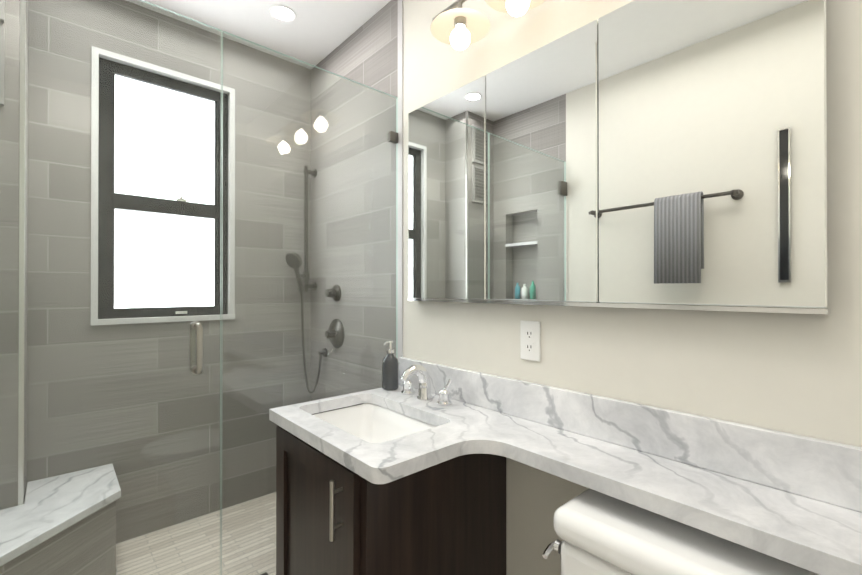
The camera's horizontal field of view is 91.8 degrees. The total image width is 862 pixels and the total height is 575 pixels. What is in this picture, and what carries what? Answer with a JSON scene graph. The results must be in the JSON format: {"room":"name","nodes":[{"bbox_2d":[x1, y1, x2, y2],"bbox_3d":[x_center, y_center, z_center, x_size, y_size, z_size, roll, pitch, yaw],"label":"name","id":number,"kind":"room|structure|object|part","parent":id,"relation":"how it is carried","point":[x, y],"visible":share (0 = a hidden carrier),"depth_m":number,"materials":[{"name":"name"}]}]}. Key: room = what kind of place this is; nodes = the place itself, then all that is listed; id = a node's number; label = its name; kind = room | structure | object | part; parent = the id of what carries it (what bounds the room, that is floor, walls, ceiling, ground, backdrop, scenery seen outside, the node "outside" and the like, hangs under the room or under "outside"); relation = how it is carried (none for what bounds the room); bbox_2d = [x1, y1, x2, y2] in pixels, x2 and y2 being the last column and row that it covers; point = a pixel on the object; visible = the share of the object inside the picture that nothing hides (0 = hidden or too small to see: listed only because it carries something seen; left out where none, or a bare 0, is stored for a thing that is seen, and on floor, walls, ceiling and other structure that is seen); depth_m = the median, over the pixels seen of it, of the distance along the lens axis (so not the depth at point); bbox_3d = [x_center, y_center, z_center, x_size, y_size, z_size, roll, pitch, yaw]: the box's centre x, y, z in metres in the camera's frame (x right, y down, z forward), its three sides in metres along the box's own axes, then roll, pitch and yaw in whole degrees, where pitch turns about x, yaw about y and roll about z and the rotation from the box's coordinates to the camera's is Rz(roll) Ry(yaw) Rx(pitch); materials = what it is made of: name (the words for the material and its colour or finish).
{"room":"bathroom","nodes":[
{"label":"bathroom","id":0,"kind":"room"},
{"bbox_2d":[0,0,27,509],"bbox_3d":[-1.751,-0.005,1.493,0.439,2.590,0.367,0,0,-42],"label":"wall","id":1,"kind":"structure","parent":0,"point":[12,357],"depth_m":1.48,"materials":[{"name":"tile"}]},
{"bbox_2d":[0,26,4,105],"bbox_3d":[-1.571,-0.775,1.399,0.198,0.270,0.017,0,0,-42],"label":"air vent","id":2,"kind":"object","parent":1,"relation":"in","point":[2,29],"depth_m":1.46,"materials":[{"name":"metal"}]},
{"bbox_2d":[0,0,4,21],"bbox_3d":[-1.571,-1.072,1.400,0.198,0.275,0.017,0,0,-42],"label":"air vent","id":3,"kind":"object","parent":1,"relation":"in","point":[2,15],"depth_m":1.46,"materials":[{"name":"metal"}]},
{"bbox_2d":[0,0,4,21],"bbox_3d":[-1.571,-1.073,1.400,0.198,0.275,0.017,0,0,-42],"label":"grille","id":4,"kind":"object","parent":3,"relation":"attached to","point":[2,11],"depth_m":1.46,"materials":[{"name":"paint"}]},
{"bbox_2d":[18,0,25,504],"bbox_3d":[-1.473,-0.080,1.503,0.014,2.440,0.014,0,0,-42],"label":"trim","id":5,"kind":"structure","parent":1,"relation":"attached to","point":[21,287],"depth_m":1.50,"materials":[{"name":"silver metal"}]},
{"bbox_2d":[26,0,310,542],"bbox_3d":[-1.212,-0.002,2.127,1.211,2.590,0.140,0,0,-42],"label":"wall","id":6,"kind":"structure","parent":0,"point":[245,244],"depth_m":1.97,"materials":[{"name":"tile"}]},
{"bbox_2d":[91,46,234,325],"bbox_3d":[-1.293,-0.439,2.047,0.585,1.207,0.154,0,0,-42],"label":"window unit","id":7,"kind":"structure","parent":6,"relation":"in","point":[163,104],"depth_m":2.01,"materials":[{"name":"metal"}]},
{"bbox_3d":[-1.287,-0.436,2.041,0.437,1.064,0.008,0,0,-42],"label":"pane","id":8,"kind":"part","parent":7,"relation":"part of","materials":[{"name":"white glass"}]},
{"bbox_2d":[126,0,390,69],"bbox_3d":[-0.331,-1.352,0.924,1.790,0.100,3.117,0,0,-42],"label":"ceiling","id":9,"kind":"structure","parent":0,"point":[315,32],"depth_m":2.03,"materials":[{"name":"paint"}]},
{"bbox_2d":[268,4,296,21],"bbox_3d":[-0.702,-1.295,1.976,0.126,0.004,0.126,0,0,-42],"label":"recessed light","id":10,"kind":"object","parent":9,"relation":"in","point":[282,14],"visible":1,"depth_m":1.97,"materials":[{"name":"paint"}]},
{"bbox_2d":[403,0,861,574],"bbox_3d":[0.614,-0.006,1.099,0.140,2.590,2.127,0,0,-42],"label":"wall","id":11,"kind":"structure","parent":0,"point":[799,374],"depth_m":1.07,"materials":[{"name":"beige paint"}]},
{"bbox_2d":[311,0,397,400],"bbox_3d":[-0.425,-0.002,2.261,0.140,2.590,0.990,0,0,-42],"label":"wall tiles","id":12,"kind":"structure","parent":11,"relation":"attached to","point":[366,53],"depth_m":2.10,"materials":[{"name":"grey tile"}]},
{"bbox_2d":[286,166,343,392],"bbox_3d":[-0.633,-0.054,2.250,0.183,1.286,0.383,0,0,-42],"label":"shower rail","id":13,"kind":"object","parent":12,"relation":"attached to","point":[334,293],"depth_m":2.33,"materials":[{"name":"silver metal"}]},
{"bbox_2d":[398,0,402,361],"bbox_3d":[-0.134,-0.003,1.827,0.006,2.590,0.032,0,0,-42],"label":"trim","id":14,"kind":"structure","parent":11,"relation":"attached to","point":[400,178],"depth_m":1.82,"materials":[{"name":"metal"}]},
{"bbox_2d":[431,0,544,49],"bbox_3d":[0.260,-0.911,1.232,0.214,0.219,0.730,0,0,-42],"label":"sconce","id":15,"kind":"object","parent":11,"relation":"attached to","point":[458,28],"visible":1,"depth_m":1.38,"materials":[{"name":"white glass"}]},
{"bbox_3d":[0.098,-0.841,1.402,0.068,0.079,0.068,0,0,-42],"label":"bulb","id":16,"kind":"part","parent":15,"relation":"part of","materials":[{"name":"white glass"}]},
{"bbox_3d":[0.098,-0.887,1.402,0.200,0.033,0.200,0,0,-42],"label":"lamp shade","id":17,"kind":"part","parent":15,"relation":"part of","materials":[{"name":"clear glass"}]},
{"bbox_3d":[0.255,-0.887,1.227,0.200,0.033,0.200,0,0,-42],"label":"lamp shade","id":18,"kind":"part","parent":15,"relation":"part of","materials":[{"name":"clear glass"}]},
{"bbox_3d":[0.255,-0.841,1.227,0.068,0.079,0.068,0,0,-42],"label":"bulb","id":19,"kind":"part","parent":15,"relation":"part of","materials":[{"name":"white glass"}]},
{"bbox_2d":[520,320,540,361],"bbox_3d":[0.314,0.169,1.322,0.008,0.125,0.074,0,0,-42],"label":"electrical outlet plate","id":20,"kind":"object","parent":11,"relation":"attached to","point":[530,340],"visible":1,"depth_m":1.32,"materials":[{"name":"plastic"}]},
{"bbox_2d":[408,0,830,313],"bbox_3d":[0.340,-0.332,1.261,0.050,0.769,1.250,0,0,-42],"label":"upper cabinet","id":21,"kind":"object","parent":11,"relation":"attached to","point":[659,154],"visible":1,"depth_m":1.03,"materials":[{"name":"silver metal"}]},
{"bbox_3d":[0.046,-0.337,1.557,0.006,0.758,0.413,0,0,-42],"label":"mirror door","id":22,"kind":"part","parent":21,"relation":"part of","materials":[{"name":"silver metal"}]},
{"bbox_3d":[0.314,-0.338,1.257,0.006,0.758,0.388,0,0,-42],"label":"mirror door","id":23,"kind":"part","parent":21,"relation":"part of","materials":[{"name":"silver metal"}]},
{"bbox_3d":[0.592,-0.339,0.946,0.006,0.758,0.443,0,0,-42],"label":"mirror door","id":24,"kind":"part","parent":21,"relation":"part of","materials":[{"name":"silver metal"}]},
{"bbox_2d":[399,357,861,512],"bbox_3d":[0.516,0.356,1.081,0.021,0.114,1.944,0,0,-42],"label":"backsplash","id":25,"kind":"structure","parent":11,"relation":"attached to","point":[819,469],"depth_m":0.97,"materials":[{"name":"white stone"}]},
{"bbox_3d":[-0.331,1.338,0.913,1.790,0.100,3.117,0,0,-42],"label":"floor","id":26,"kind":"structure","parent":0,"visible":0},
{"bbox_2d":[116,492,275,574],"bbox_3d":[-0.971,1.216,1.629,1.510,0.150,0.917,0,0,-42],"label":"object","id":27,"kind":"structure","parent":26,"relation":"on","point":[139,567],"depth_m":1.84,"materials":[{"name":"tile"}]},
{"bbox_2d":[0,464,120,574],"bbox_3d":[-1.347,0.957,1.350,0.571,0.362,0.827,0,0,-42],"label":"shower bench","id":28,"kind":"object","parent":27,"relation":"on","point":[105,498],"depth_m":1.47,"materials":[{"name":"tile"}]},
{"bbox_2d":[0,0,397,574],"bbox_3d":[-0.710,0.148,1.341,1.504,1.977,0.108,0,0,-42],"label":"glass","id":29,"kind":"object","parent":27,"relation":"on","point":[392,136],"visible":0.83,"depth_m":1.29,"materials":[{"name":"clear glass"}]},
{"bbox_3d":[-0.975,0.143,1.105,0.775,1.968,0.010,0,0,-42],"label":"door","id":30,"kind":"part","parent":29,"relation":"part of","materials":[{"name":"clear glass"}]},
{"bbox_3d":[-0.740,0.190,1.315,0.026,0.166,0.108,0,0,-42],"label":"handle","id":31,"kind":"part","parent":29,"relation":"part of","materials":[{"name":"grey metal"}]},
{"bbox_2d":[269,417,505,574],"bbox_3d":[-0.158,0.872,1.393,0.604,0.836,0.548,0,0,-42],"label":"bathroom vanity","id":32,"kind":"object","parent":26,"relation":"on","point":[329,522],"depth_m":1.16,"materials":[{"name":"brown wood"}]},
{"bbox_3d":[-0.348,0.812,1.223,0.019,0.695,0.489,0,0,-42],"label":"door","id":33,"kind":"part","parent":32,"relation":"part of","materials":[{"name":"brown wood"}]},
{"bbox_3d":[-0.241,0.563,1.063,0.036,0.150,0.012,0,0,-42],"label":"handle","id":34,"kind":"part","parent":32,"relation":"part of","materials":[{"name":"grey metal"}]},
{"bbox_2d":[269,388,861,574],"bbox_3d":[0.310,0.432,0.895,0.578,0.038,1.944,0,0,-42],"label":"countertop","id":35,"kind":"structure","parent":32,"relation":"on","point":[451,473],"depth_m":1.05,"materials":[{"name":"white stone"}]},
{"bbox_2d":[313,397,436,440],"bbox_3d":[-0.198,0.524,1.375,0.331,0.167,0.511,0,0,-42],"label":"sink","id":36,"kind":"object","parent":35,"relation":"in","point":[376,421],"depth_m":1.57,"materials":[{"name":"white ceramic"}]},
{"bbox_2d":[382,340,398,389],"bbox_3d":[-0.171,0.316,1.709,0.078,0.196,0.068,0,0,-42],"label":"soap dispenser","id":37,"kind":"object","parent":35,"relation":"on","point":[390,371],"visible":1,"depth_m":1.69,"materials":[{"name":"grey plastic"}]},
{"bbox_2d":[397,361,456,404],"bbox_3d":[-0.052,0.348,1.534,0.139,0.132,0.260,0,0,-42],"label":"faucet","id":38,"kind":"object","parent":35,"relation":"on","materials":[{"name":"silver metal"}]},
{"bbox_2d":[542,488,818,574],"bbox_3d":[0.329,0.892,0.705,0.778,0.790,0.468,0,0,-42],"label":"toilet","id":39,"kind":"object","parent":26,"relation":"on","point":[598,533],"visible":0.6,"depth_m":0.84,"materials":[{"name":"ceramic"}]},
{"bbox_3d":[0.280,0.599,0.960,0.059,0.029,0.025,0,0,-42],"label":"lever","id":40,"kind":"part","parent":39,"relation":"part of","materials":[{"name":"silver metal"}]},
{"bbox_3d":[0.521,0.737,0.870,0.250,0.331,0.430,0,0,-42],"label":"tank","id":41,"kind":"part","parent":39,"relation":"part of","materials":[{"name":"ceramic"}]}
]}

